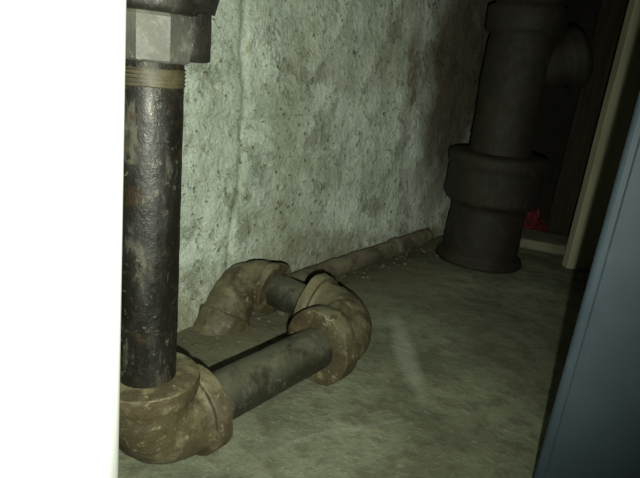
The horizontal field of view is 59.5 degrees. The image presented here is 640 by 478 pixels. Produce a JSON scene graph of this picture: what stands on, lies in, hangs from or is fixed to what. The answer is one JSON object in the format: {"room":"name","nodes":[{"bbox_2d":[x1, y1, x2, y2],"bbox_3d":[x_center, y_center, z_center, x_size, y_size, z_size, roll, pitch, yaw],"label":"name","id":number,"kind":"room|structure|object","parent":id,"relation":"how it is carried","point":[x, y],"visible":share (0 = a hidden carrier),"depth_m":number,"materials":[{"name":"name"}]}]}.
{"room":"basement","nodes":[
{"label":"basement","id":0,"kind":"room"},
{"bbox_2d":[177,0,495,331],"bbox_3d":[-0.101,-0.497,0.532,0.034,1.300,2.250,20,22,36],"label":"wall","id":1,"kind":"structure","parent":0,"point":[315,132],"depth_m":0.83,"materials":[{"name":"grey concrete"}]},
{"bbox_2d":[0,0,126,477],"bbox_3d":[-0.244,-0.389,0.139,0.426,1.287,0.056,6,18,0],"label":"door frame","id":2,"kind":"structure","parent":1,"relation":"attached to","point":[62,62],"depth_m":0.24,"materials":[{"name":"paint"}]},
{"bbox_2d":[118,217,589,477],"bbox_3d":[0.286,0.146,0.773,2.600,0.006,2.600,6,18,0],"label":"floor","id":3,"kind":"structure","parent":0,"point":[459,374],"depth_m":0.65,"materials":[{"name":"concrete"}]},
{"bbox_2d":[119,0,371,463],"bbox_3d":[-0.040,-0.046,0.543,0.236,0.528,0.384,6,18,0],"label":"drain pipe","id":4,"kind":"object","parent":3,"relation":"on","point":[173,409],"visible":0.94,"depth_m":0.41,"materials":[{"name":"metal"}]},
{"bbox_2d":[181,248,438,355],"bbox_3d":[0.024,0.097,0.820,0.143,0.009,0.735,20,22,35],"label":"rubble","id":5,"kind":"object","parent":3,"relation":"on","point":[280,313],"visible":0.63,"depth_m":0.87,"materials":[{"name":"stone"}]},
{"bbox_2d":[292,229,432,284],"bbox_3d":[0.084,0.032,0.985,0.037,0.037,0.420,20,22,36],"label":"pipe","id":6,"kind":"object","parent":3,"relation":"on","point":[394,247],"visible":0.9,"depth_m":0.96,"materials":[{"name":"brown metal"}]},
{"bbox_2d":[435,0,593,273],"bbox_3d":[0.398,-0.567,0.918,0.219,1.282,0.183,6,18,0],"label":"pipe","id":7,"kind":"object","parent":3,"relation":"on","point":[493,182],"visible":1,"depth_m":0.98,"materials":[{"name":"black metal"}]},
{"bbox_2d":[523,204,549,232],"bbox_3d":[0.489,-0.080,1.345,0.138,0.107,0.090,6,18,0],"label":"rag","id":8,"kind":"object","parent":3,"relation":"on","point":[532,220],"visible":0.39,"depth_m":1.33,"materials":[{"name":"fabric"}]},
{"bbox_2d":[519,228,568,255],"bbox_3d":[0.512,0.009,1.225,0.150,0.022,0.100,11,19,14],"label":"stone slab","id":9,"kind":"object","parent":3,"relation":"on","point":[536,240],"visible":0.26,"depth_m":1.20,"materials":[{"name":"stone"}]},
{"bbox_2d":[534,91,639,477],"bbox_3d":[0.455,-0.252,0.341,0.340,1.050,0.302,18,22,33],"label":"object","id":10,"kind":"object","parent":3,"relation":"on","point":[593,431],"visible":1,"depth_m":0.41,"materials":[{"name":"metal"}]},
{"bbox_2d":[547,0,628,235],"bbox_3d":[0.690,-0.621,1.169,0.100,1.285,0.090,2,19,-13],"label":"stud","id":11,"kind":"object","parent":3,"relation":"on","point":[611,15],"visible":0.29,"depth_m":1.27,"materials":[{"name":"brown wood"}]},
{"bbox_2d":[562,0,639,269],"bbox_3d":[0.630,-0.546,0.920,0.160,1.285,0.022,5,18,-5],"label":"board","id":12,"kind":"object","parent":3,"relation":"on","point":[623,87],"visible":0.56,"depth_m":1.03,"materials":[{"name":"beige wood"}]},
{"bbox_2d":[532,0,601,218],"bbox_3d":[1.292,-0.440,0.828,1.900,1.300,0.022,20,22,35],"label":"wall","id":13,"kind":"structure","parent":0,"point":[559,103],"depth_m":1.43,"materials":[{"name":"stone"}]}
]}

